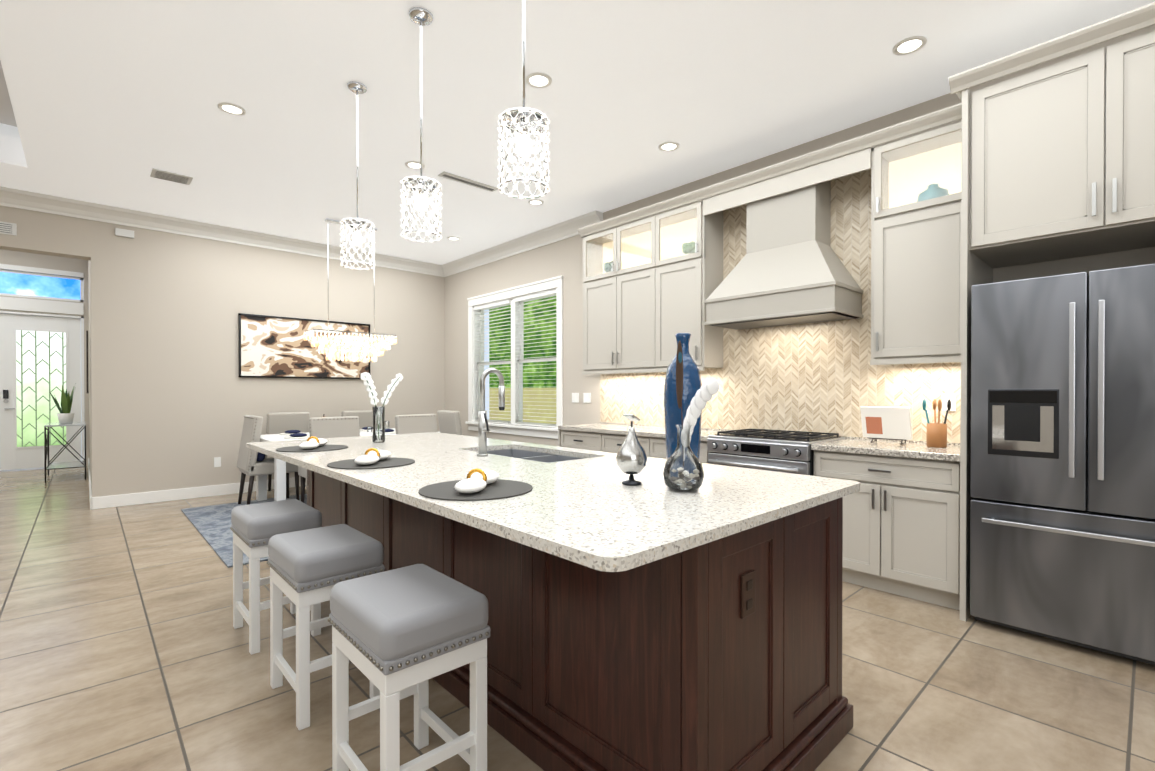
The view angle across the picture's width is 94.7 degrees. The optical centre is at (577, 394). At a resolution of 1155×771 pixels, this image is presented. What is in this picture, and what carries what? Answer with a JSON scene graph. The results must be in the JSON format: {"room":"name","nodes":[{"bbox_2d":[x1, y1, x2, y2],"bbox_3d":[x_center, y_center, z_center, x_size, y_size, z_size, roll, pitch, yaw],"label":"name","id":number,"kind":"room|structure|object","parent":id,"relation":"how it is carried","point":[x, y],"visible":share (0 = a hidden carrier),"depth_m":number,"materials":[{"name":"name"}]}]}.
{"room":"dining room and kitchen","nodes":[
{"label":"dining room and kitchen","id":0,"kind":"room"},
{"bbox_2d":[0,249,88,465],"bbox_3d":[-11.038,-0.666,6.841,7.000,3.800,0.200,0,0,-43],"label":"wall","id":1,"kind":"structure","parent":0,"point":[8,257],"depth_m":8.94,"materials":[{"name":"beige paint"}]},
{"bbox_2d":[0,264,83,470],"bbox_3d":[-9.254,-0.426,8.455,2.070,3.300,0.178,0,0,-43],"label":"entry door","id":2,"kind":"structure","parent":1,"relation":"in","point":[41,356],"depth_m":8.76,"materials":[{"name":"white"}]},
{"bbox_2d":[0,205,90,260],"bbox_3d":[-7.878,-2.007,3.422,7.000,1.080,0.200,0,0,-43],"label":"wall","id":3,"kind":"structure","parent":0,"point":[42,233],"depth_m":5.51,"materials":[{"name":"beige paint"}]},
{"bbox_2d":[0,221,16,235],"bbox_3d":[-5.824,-1.657,5.179,0.500,0.120,0.013,0,0,-43],"label":"air vent","id":4,"kind":"object","parent":3,"relation":"in","point":[7,228],"visible":1,"depth_m":5.31,"materials":[{"name":"white"}]},
{"bbox_2d":[0,186,446,276],"bbox_3d":[-6.222,-1.954,4.739,11.220,0.160,0.118,0,0,-43],"label":"crown molding","id":5,"kind":"structure","parent":3,"relation":"attached to","point":[45,203],"depth_m":6.24,"materials":[{"name":"white wood"}]},
{"bbox_2d":[88,220,444,496],"bbox_3d":[-5.269,-0.669,9.016,4.420,3.780,4.850,0,0,-43],"label":"wall","id":6,"kind":"structure","parent":0,"point":[174,398],"depth_m":6.45,"materials":[{"name":"beige paint"}]},
{"bbox_2d":[86,331,88,392],"bbox_3d":[-6.485,-0.418,7.039,0.017,0.800,0.700,0,0,-43],"label":"picture frame","id":7,"kind":"object","parent":6,"relation":"attached to","point":[87,360],"visible":1,"depth_m":6.78,"materials":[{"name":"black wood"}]},
{"bbox_2d":[115,228,133,237],"bbox_3d":[-5.025,-1.791,5.905,0.160,0.080,0.034,0,0,-43],"label":"sensor","id":8,"kind":"object","parent":6,"relation":"attached to","point":[118,232],"depth_m":5.89,"materials":[{"name":"white plastic"}]},
{"bbox_2d":[214,457,220,466],"bbox_3d":[-4.407,0.825,6.512,0.070,0.120,0.007,0,0,-43],"label":"outlet","id":9,"kind":"object","parent":6,"relation":"attached to","point":[217,460],"depth_m":6.51,"materials":[{"name":"white plastic"}]},
{"bbox_2d":[238,313,369,378],"bbox_3d":[-3.630,-0.619,7.202,1.640,0.800,0.035,0,0,-43],"label":"picture frame","id":10,"kind":"object","parent":6,"relation":"attached to","point":[273,347],"visible":0.73,"depth_m":7.03,"materials":[{"name":"black"}]},
{"bbox_2d":[0,466,1154,770],"bbox_3d":[-3.907,1.308,2.554,11.620,0.100,17.200,0,0,-43],"label":"floor","id":11,"kind":"structure","parent":0,"point":[124,644],"depth_m":2.35,"materials":[{"name":"tile"}]},
{"bbox_2d":[44,422,85,482],"bbox_3d":[-7.570,0.828,7.881,0.430,0.800,0.900,0,0,-43],"label":"console table","id":12,"kind":"object","parent":11,"relation":"on","point":[65,465],"visible":0.98,"depth_m":7.69,"materials":[{"name":"grey metal"}]},
{"bbox_2d":[49,383,75,423],"bbox_3d":[-7.627,0.125,7.894,0.297,0.601,0.326,0,0,-43],"label":"snake plant","id":13,"kind":"object","parent":12,"relation":"on","point":[65,415],"visible":0.98,"depth_m":7.83,"materials":[{"name":"green plant"}]},
{"bbox_2d":[181,494,306,567],"bbox_3d":[-2.268,1.234,5.809,3.050,0.012,2.550,0,0,-43],"label":"area rug","id":14,"kind":"object","parent":11,"relation":"on","point":[212,524],"visible":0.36,"depth_m":5.05,"materials":[{"name":"blue fabric"}]},
{"bbox_2d":[237,415,298,504],"bbox_3d":[-3.455,0.725,5.968,0.552,0.995,0.496,0,0,-43],"label":"dining chair","id":15,"kind":"object","parent":14,"relation":"on","point":[252,464],"visible":0.85,"depth_m":5.75,"materials":[{"name":"beige fabric"}]},
{"bbox_2d":[298,416,359,502],"bbox_3d":[-2.631,0.727,5.646,0.496,0.995,0.552,0,0,-43],"label":"dining chair","id":16,"kind":"object","parent":14,"relation":"on","point":[331,427],"visible":0.4,"depth_m":5.50,"materials":[{"name":"beige fabric"}]},
{"bbox_2d":[256,428,439,500],"bbox_3d":[-2.774,0.847,6.463,1.900,0.752,1.000,0,0,-43],"label":"dining table","id":17,"kind":"object","parent":14,"relation":"on","point":[279,481],"visible":0.17,"depth_m":5.63,"materials":[{"name":"white wood"}]},
{"bbox_2d":[279,431,309,438],"bbox_3d":[-3.053,0.447,5.821,0.278,0.051,0.278,0,0,41],"label":"plate","id":18,"kind":"object","parent":17,"relation":"on","point":[295,434],"depth_m":5.80,"materials":[{"name":"white ceramic"}]},
{"bbox_2d":[365,421,388,431],"bbox_3d":[-2.510,0.402,6.705,0.280,0.130,0.060,0,0,-43],"label":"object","id":19,"kind":"object","parent":17,"relation":"on","point":[366,428],"depth_m":6.77,"materials":[{"name":"white"}]},
{"bbox_2d":[369,427,395,433],"bbox_3d":[-2.327,0.444,6.493,0.278,0.051,0.278,0,0,41],"label":"plate","id":20,"kind":"object","parent":17,"relation":"on","point":[387,431],"depth_m":6.46,"materials":[{"name":"white ceramic"}]},
{"bbox_2d":[395,414,437,433],"bbox_3d":[-1.971,0.724,6.258,0.496,0.995,0.552,0,0,-43],"label":"dining chair","id":21,"kind":"object","parent":14,"relation":"on","point":[415,423],"visible":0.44,"depth_m":6.08,"materials":[{"name":"beige fabric"}]},
{"bbox_2d":[437,410,461,434],"bbox_3d":[-1.904,0.718,7.269,0.552,0.995,0.496,0,0,-43],"label":"dining chair","id":22,"kind":"object","parent":14,"relation":"on","point":[449,421],"visible":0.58,"depth_m":7.29,"materials":[{"name":"beige fabric"}]},
{"bbox_2d":[230,499,321,654],"bbox_3d":[-1.603,0.929,2.831,0.347,0.655,0.459,0,0,-43],"label":"counter stool","id":23,"kind":"object","parent":11,"relation":"on","point":[254,528],"visible":0.77,"depth_m":2.69,"materials":[{"name":"grey fabric"}]},
{"bbox_2d":[266,412,309,490],"bbox_3d":[-3.563,0.721,6.652,0.496,0.995,0.552,0,0,-43],"label":"dining chair","id":24,"kind":"object","parent":11,"relation":"on","point":[279,422],"visible":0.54,"depth_m":6.71,"materials":[{"name":"beige fabric"}]},
{"bbox_2d":[266,524,384,729],"bbox_3d":[-1.070,0.933,2.256,0.347,0.655,0.459,0,0,-43],"label":"counter stool","id":25,"kind":"object","parent":11,"relation":"on","point":[309,567],"visible":0.88,"depth_m":2.11,"materials":[{"name":"grey fabric"}]},
{"bbox_2d":[341,410,377,428],"bbox_3d":[-2.903,0.718,7.264,0.496,0.995,0.552,0,0,-43],"label":"dining chair","id":26,"kind":"object","parent":11,"relation":"on","point":[365,418],"visible":0.17,"depth_m":7.37,"materials":[{"name":"beige fabric"}]},
{"bbox_2d":[328,564,490,770],"bbox_3d":[-0.536,0.936,1.680,0.347,0.655,0.459,0,0,-43],"label":"counter stool","id":27,"kind":"object","parent":11,"relation":"on","point":[398,634],"visible":1,"depth_m":1.58,"materials":[{"name":"grey fabric"}]},
{"bbox_2d":[558,429,593,449],"bbox_3d":[0.261,0.803,5.555,0.617,0.875,0.696,0,0,-43],"label":"base cabinet","id":28,"kind":"object","parent":11,"relation":"on","point":[566,437],"depth_m":5.41,"materials":[{"name":"beige paint"}]},
{"bbox_2d":[307,472,855,770],"bbox_3d":[-0.458,0.806,2.897,1.010,0.900,3.340,0,0,-43],"label":"kitchen island","id":29,"kind":"object","parent":11,"relation":"on","point":[652,622],"depth_m":1.70,"materials":[{"name":"brown wood"}]},
{"bbox_2d":[246,432,859,575],"bbox_3d":[-0.568,0.342,2.792,1.390,0.030,3.380,0,0,-43],"label":"island countertop","id":30,"kind":"structure","parent":29,"relation":"on","point":[578,509],"depth_m":1.78,"materials":[{"name":"white stone"}]},
{"bbox_2d":[276,436,347,451],"bbox_3d":[-1.589,0.287,3.195,0.390,0.074,0.390,0,0,-43],"label":"placemat","id":31,"kind":"object","parent":30,"relation":"on","point":[313,444],"visible":1,"depth_m":3.15,"materials":[{"name":"grey"}]},
{"bbox_2d":[327,448,414,468],"bbox_3d":[-0.978,0.291,2.535,0.390,0.074,0.390,0,0,-43],"label":"placemat","id":32,"kind":"object","parent":30,"relation":"on","point":[372,458],"visible":1,"depth_m":2.46,"materials":[{"name":"grey"}]},
{"bbox_2d":[360,372,402,442],"bbox_3d":[-1.319,0.086,3.601,0.328,0.469,0.094,0,0,-43],"label":"vase","id":33,"kind":"object","parent":30,"relation":"on","point":[365,377],"visible":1,"depth_m":3.57,"materials":[{"name":"clear glass"}]},
{"bbox_2d":[419,468,532,500],"bbox_3d":[-0.352,0.295,1.860,0.390,0.074,0.390,0,0,-43],"label":"placemat","id":34,"kind":"object","parent":30,"relation":"on","point":[476,484],"visible":1,"depth_m":1.80,"materials":[{"name":"grey fabric"}]},
{"bbox_2d":[616,414,646,485],"bbox_3d":[0.200,0.201,1.969,0.116,0.258,0.116,0,0,-43],"label":"pear ornament","id":35,"kind":"object","parent":30,"relation":"on","point":[631,458],"visible":1,"depth_m":1.94,"materials":[{"name":"silver metal"}]},
{"bbox_2d":[664,333,701,482],"bbox_3d":[0.405,0.048,2.042,0.144,0.565,0.144,0,0,-43],"label":"bottle vase","id":36,"kind":"object","parent":30,"relation":"on","point":[692,383],"visible":0.73,"depth_m":1.99,"materials":[{"name":"blue glass"}]},
{"bbox_2d":[663,340,718,491],"bbox_3d":[0.402,0.071,1.883,0.234,0.520,0.144,0,0,-43],"label":"vase","id":37,"kind":"object","parent":30,"relation":"on","point":[705,393],"visible":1,"depth_m":1.86,"materials":[{"name":"clear glass"}]},
{"bbox_2d":[594,433,641,452],"bbox_3d":[0.658,0.805,5.126,0.617,0.875,0.723,0,0,-43],"label":"base cabinet","id":38,"kind":"object","parent":11,"relation":"on","point":[605,442],"depth_m":5.06,"materials":[{"name":"beige paint"}]},
{"bbox_2d":[642,437,709,463],"bbox_3d":[1.052,0.808,4.701,0.617,0.875,0.684,0,0,-43],"label":"base cabinet","id":39,"kind":"object","parent":11,"relation":"on","point":[655,447],"depth_m":4.62,"materials":[{"name":"beige paint"}]},
{"bbox_2d":[558,421,733,440],"bbox_3d":[0.652,0.348,5.112,0.642,0.040,1.835,0,0,-43],"label":"countertop","id":40,"kind":"structure","parent":39,"relation":"on","point":[641,430],"depth_m":5.09,"materials":[{"name":"white stone"}]},
{"bbox_2d":[707,429,845,475],"bbox_3d":[1.511,0.772,4.107,0.709,0.955,0.800,0,0,-43],"label":"range","id":41,"kind":"object","parent":11,"relation":"on","point":[784,451],"visible":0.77,"depth_m":3.89,"materials":[{"name":"silver metal"}]},
{"bbox_2d":[811,449,959,609],"bbox_3d":[2.125,0.815,3.543,0.617,0.875,0.853,0,0,-43],"label":"base cabinet","id":42,"kind":"object","parent":11,"relation":"on","point":[901,522],"depth_m":3.26,"materials":[{"name":"beige paint"}]},
{"bbox_2d":[811,437,959,460],"bbox_3d":[2.116,0.357,3.532,0.642,0.040,0.853,0,0,-43],"label":"countertop","id":43,"kind":"structure","parent":42,"relation":"on","point":[919,449],"depth_m":3.40,"materials":[{"name":"white stone"}]},
{"bbox_2d":[860,406,911,444],"bbox_3d":[2.110,0.207,3.622,0.140,0.254,0.300,0,0,-43],"label":"cookbook","id":44,"kind":"object","parent":43,"relation":"on","point":[887,423],"visible":1,"depth_m":3.59,"materials":[{"name":"white paper"}]},
{"bbox_2d":[922,399,950,447],"bbox_3d":[2.320,0.182,3.435,0.148,0.309,0.124,0,0,-23],"label":"utensil crock","id":45,"kind":"object","parent":43,"relation":"on","point":[936,434],"visible":1,"depth_m":3.40,"materials":[{"name":"brown wood"}]},
{"bbox_2d":[948,2,1154,620],"bbox_3d":[2.747,-0.250,2.764,0.755,3.015,1.238,0,0,-43],"label":"tall cabinet","id":46,"kind":"object","parent":11,"relation":"on","point":[1058,160],"visible":1,"depth_m":2.72,"materials":[{"name":"beige paint"}]},
{"bbox_2d":[970,263,1154,664],"bbox_3d":[2.688,0.332,2.779,0.784,1.850,0.915,0,0,-43],"label":"refrigerator","id":47,"kind":"object","parent":11,"relation":"on","point":[1062,535],"visible":1,"depth_m":2.61,"materials":[{"name":"silver metal"}]},
{"bbox_2d":[0,0,1154,264],"bbox_3d":[-3.742,-2.260,2.208,11.420,0.480,16.500,0,0,-43],"label":"ceiling","id":48,"kind":"structure","parent":0,"point":[108,102],"depth_m":3.58,"materials":[{"name":"white paint"}]},
{"bbox_2d":[0,124,18,136],"bbox_3d":[-7.363,-2.314,2.555,6.580,0.096,0.071,0,0,-43],"label":"crown molding","id":49,"kind":"structure","parent":48,"relation":"attached to","point":[10,127],"depth_m":4.69,"materials":[{"name":"white"}]},
{"bbox_2d":[150,168,192,184],"bbox_3d":[-3.786,-2.027,4.964,0.300,0.016,0.240,0,0,-43],"label":"ceiling vent","id":50,"kind":"object","parent":48,"relation":"in","point":[171,176],"visible":0.96,"depth_m":4.95,"materials":[{"name":"white metal"}]},
{"bbox_2d":[218,102,245,115],"bbox_3d":[-2.451,-2.023,3.773,0.170,0.010,0.170,0,0,-43],"label":"recessed light","id":51,"kind":"object","parent":48,"relation":"in","point":[231,108],"visible":1,"depth_m":3.77,"materials":[{"name":"white"}]},
{"bbox_2d":[304,218,396,361],"bbox_3d":[-2.706,-1.219,6.378,0.989,1.647,0.327,0,0,-43],"label":"crystal chandelier","id":52,"kind":"object","parent":48,"relation":"hanging from","point":[336,338],"visible":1,"depth_m":6.30,"materials":[{"name":"glass"}]},
{"bbox_2d":[340,81,374,269],"bbox_3d":[-1.450,-1.433,3.505,0.215,1.184,0.214,0,0,-43],"label":"pendant light","id":53,"kind":"object","parent":48,"relation":"hanging from","point":[357,224],"visible":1,"depth_m":3.49,"materials":[{"name":"silver metal"}]},
{"bbox_2d":[405,161,424,169],"bbox_3d":[-1.439,-2.029,4.711,0.170,0.010,0.170,0,0,-43],"label":"recessed light","id":54,"kind":"object","parent":48,"relation":"in","point":[413,164],"visible":0.81,"depth_m":4.71,"materials":[{"name":"white"}]},
{"bbox_2d":[400,7,441,242],"bbox_3d":[-0.835,-1.429,2.841,0.215,1.184,0.214,0,0,-43],"label":"pendant light","id":55,"kind":"object","parent":48,"relation":"hanging from","point":[421,186],"visible":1,"depth_m":2.83,"materials":[{"name":"silver metal"}]},
{"bbox_2d":[447,236,459,240],"bbox_3d":[-1.622,-2.042,6.968,0.170,0.010,0.170,0,0,-43],"label":"recessed light","id":56,"kind":"object","parent":48,"relation":"in","point":[453,238],"visible":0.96,"depth_m":6.96,"materials":[{"name":"white"}]},
{"bbox_2d":[438,171,498,191],"bbox_3d":[-1.035,-2.029,5.085,0.600,0.014,0.120,0,0,-43],"label":"ceiling vent","id":57,"kind":"object","parent":48,"relation":"in","point":[463,180],"visible":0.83,"depth_m":5.05,"materials":[{"name":"white"}]},
{"bbox_2d":[498,0,549,198],"bbox_3d":[-0.220,-1.426,2.177,0.215,1.184,0.214,0,0,-43],"label":"pendant light","id":58,"kind":"object","parent":48,"relation":"hanging from","point":[524,122],"visible":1,"depth_m":2.16,"materials":[{"name":"silver metal"}]},
{"bbox_2d":[528,199,543,204],"bbox_3d":[-0.441,-2.034,5.636,0.170,0.010,0.170,0,0,-43],"label":"recessed light","id":59,"kind":"object","parent":48,"relation":"in","point":[535,202],"visible":1,"depth_m":5.63,"materials":[{"name":"white"}]},
{"bbox_2d":[526,72,551,87],"bbox_3d":[-0.250,-2.021,3.428,0.170,0.010,0.170,0,0,-43],"label":"recessed light","id":60,"kind":"object","parent":48,"relation":"in","point":[538,80],"visible":1,"depth_m":3.42,"materials":[{"name":"white"}]},
{"bbox_2d":[659,141,678,151],"bbox_3d":[0.748,-2.027,4.352,0.170,0.010,0.170,0,0,-43],"label":"recessed light","id":61,"kind":"object","parent":48,"relation":"in","point":[668,146],"visible":1,"depth_m":4.35,"materials":[{"name":"white"}]},
{"bbox_2d":[892,36,926,54],"bbox_3d":[1.924,-2.019,3.083,0.170,0.010,0.170,0,0,-43],"label":"recessed light","id":62,"kind":"object","parent":48,"relation":"in","point":[909,45],"visible":1,"depth_m":3.08,"materials":[{"name":"white"}]},
{"bbox_2d":[445,25,1154,445],"bbox_3d":[1.851,-0.593,4.435,0.200,3.680,12.150,0,0,-43],"label":"wall","id":63,"kind":"structure","parent":0,"point":[563,257],"depth_m":6.30,"materials":[{"name":"beige paint"}]},
{"bbox_2d":[465,275,562,438],"bbox_3d":[-0.860,-0.454,7.309,0.252,1.990,2.190,0,0,-43],"label":"window","id":64,"kind":"structure","parent":63,"relation":"in","point":[537,287],"depth_m":7.28,"materials":[{"name":"white wood"}]},
{"bbox_2d":[474,290,555,427],"bbox_3d":[-0.883,-0.448,7.287,0.055,1.708,1.910,0,0,-43],"label":"window blinds","id":65,"kind":"object","parent":64,"relation":"attached to","point":[533,296],"visible":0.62,"depth_m":7.15,"materials":[{"name":"white plastic"}]},
{"bbox_2d":[440,210,602,275],"bbox_3d":[-0.929,-1.969,7.194,0.118,0.160,3.450,0,0,-43],"label":"crown molding","id":66,"kind":"structure","parent":63,"relation":"attached to","point":[569,228],"depth_m":6.94,"materials":[{"name":"white wood"}]},
{"bbox_2d":[572,393,578,402],"bbox_3d":[-0.026,0.037,6.305,0.009,0.115,0.120,0,0,-43],"label":"outlet","id":67,"kind":"object","parent":63,"relation":"attached to","point":[575,396],"depth_m":6.30,"materials":[{"name":"white plastic"}]},
{"bbox_2d":[583,393,590,402],"bbox_3d":[0.110,0.037,6.158,0.009,0.115,0.120,0,0,-43],"label":"outlet","id":68,"kind":"object","parent":63,"relation":"attached to","point":[586,396],"depth_m":6.15,"materials":[{"name":"white plastic"}]},
{"bbox_2d":[582,259,645,374],"bbox_3d":[0.528,-0.764,5.470,0.326,1.030,1.071,0,0,-43],"label":"upper cabinet","id":69,"kind":"object","parent":63,"relation":"attached to","point":[614,299],"depth_m":5.40,"materials":[{"name":"beige paint"}]},
{"bbox_2d":[627,393,632,403],"bbox_3d":[0.556,0.040,5.658,0.009,0.115,0.075,0,0,-43],"label":"outlet","id":70,"kind":"object","parent":63,"relation":"attached to","point":[629,395],"depth_m":5.65,"materials":[{"name":"white plastic"}]},
{"bbox_2d":[646,247,722,370],"bbox_3d":[1.010,-0.760,4.950,0.326,1.030,0.591,0,0,-43],"label":"upper cabinet","id":71,"kind":"object","parent":63,"relation":"attached to","point":[651,284],"depth_m":4.81,"materials":[{"name":"beige paint"}]},
{"bbox_2d":[704,180,862,329],"bbox_3d":[1.587,-1.118,4.166,0.515,1.103,1.044,0,0,-43],"label":"range hood","id":72,"kind":"object","parent":63,"relation":"attached to","point":[790,268],"visible":0.96,"depth_m":4.04,"materials":[{"name":"beige paint"}]},
{"bbox_2d":[870,167,961,362],"bbox_3d":[2.321,-0.805,3.534,0.326,1.135,0.588,0,0,-43],"label":"upper cabinet","id":73,"kind":"object","parent":63,"relation":"attached to","point":[916,224],"depth_m":3.46,"materials":[{"name":"beige paint"}]},
{"bbox_2d":[943,394,955,410],"bbox_3d":[2.493,0.053,3.568,0.009,0.115,0.075,0,0,-43],"label":"outlet","id":74,"kind":"object","parent":63,"relation":"attached to","point":[952,397],"depth_m":3.56,"materials":[{"name":"white plastic"}]},
{"label":"outside","id":75,"kind":"structure","parent":0,"visible":0},
{"bbox_2d":[489,296,555,423],"bbox_3d":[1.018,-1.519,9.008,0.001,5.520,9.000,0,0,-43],"label":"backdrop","id":76,"kind":"structure","parent":75,"point":[545,387],"depth_m":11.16,"materials":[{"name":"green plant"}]},
{"bbox_3d":[-3.985,-0.640,2.333,11.620,3.800,17.400,0,0,-43],"label":"wall","id":77,"kind":"structure","parent":0,"visible":0},
{"bbox_2d":[88,458,92,508],"bbox_3d":[-6.822,1.165,7.441,0.020,0.130,4.666,0,0,-43],"label":"baseboard","id":78,"kind":"structure","parent":77,"relation":"attached to","point":[90,491],"depth_m":6.41,"materials":[{"name":"white wood"}]},
{"bbox_2d":[93,477,306,508],"bbox_3d":[-3.682,1.167,7.181,4.200,0.130,0.024,0,0,-43],"label":"baseboard","id":79,"kind":"structure","parent":77,"relation":"attached to","point":[101,502],"depth_m":6.20,"materials":[{"name":"white wood"}]}
]}

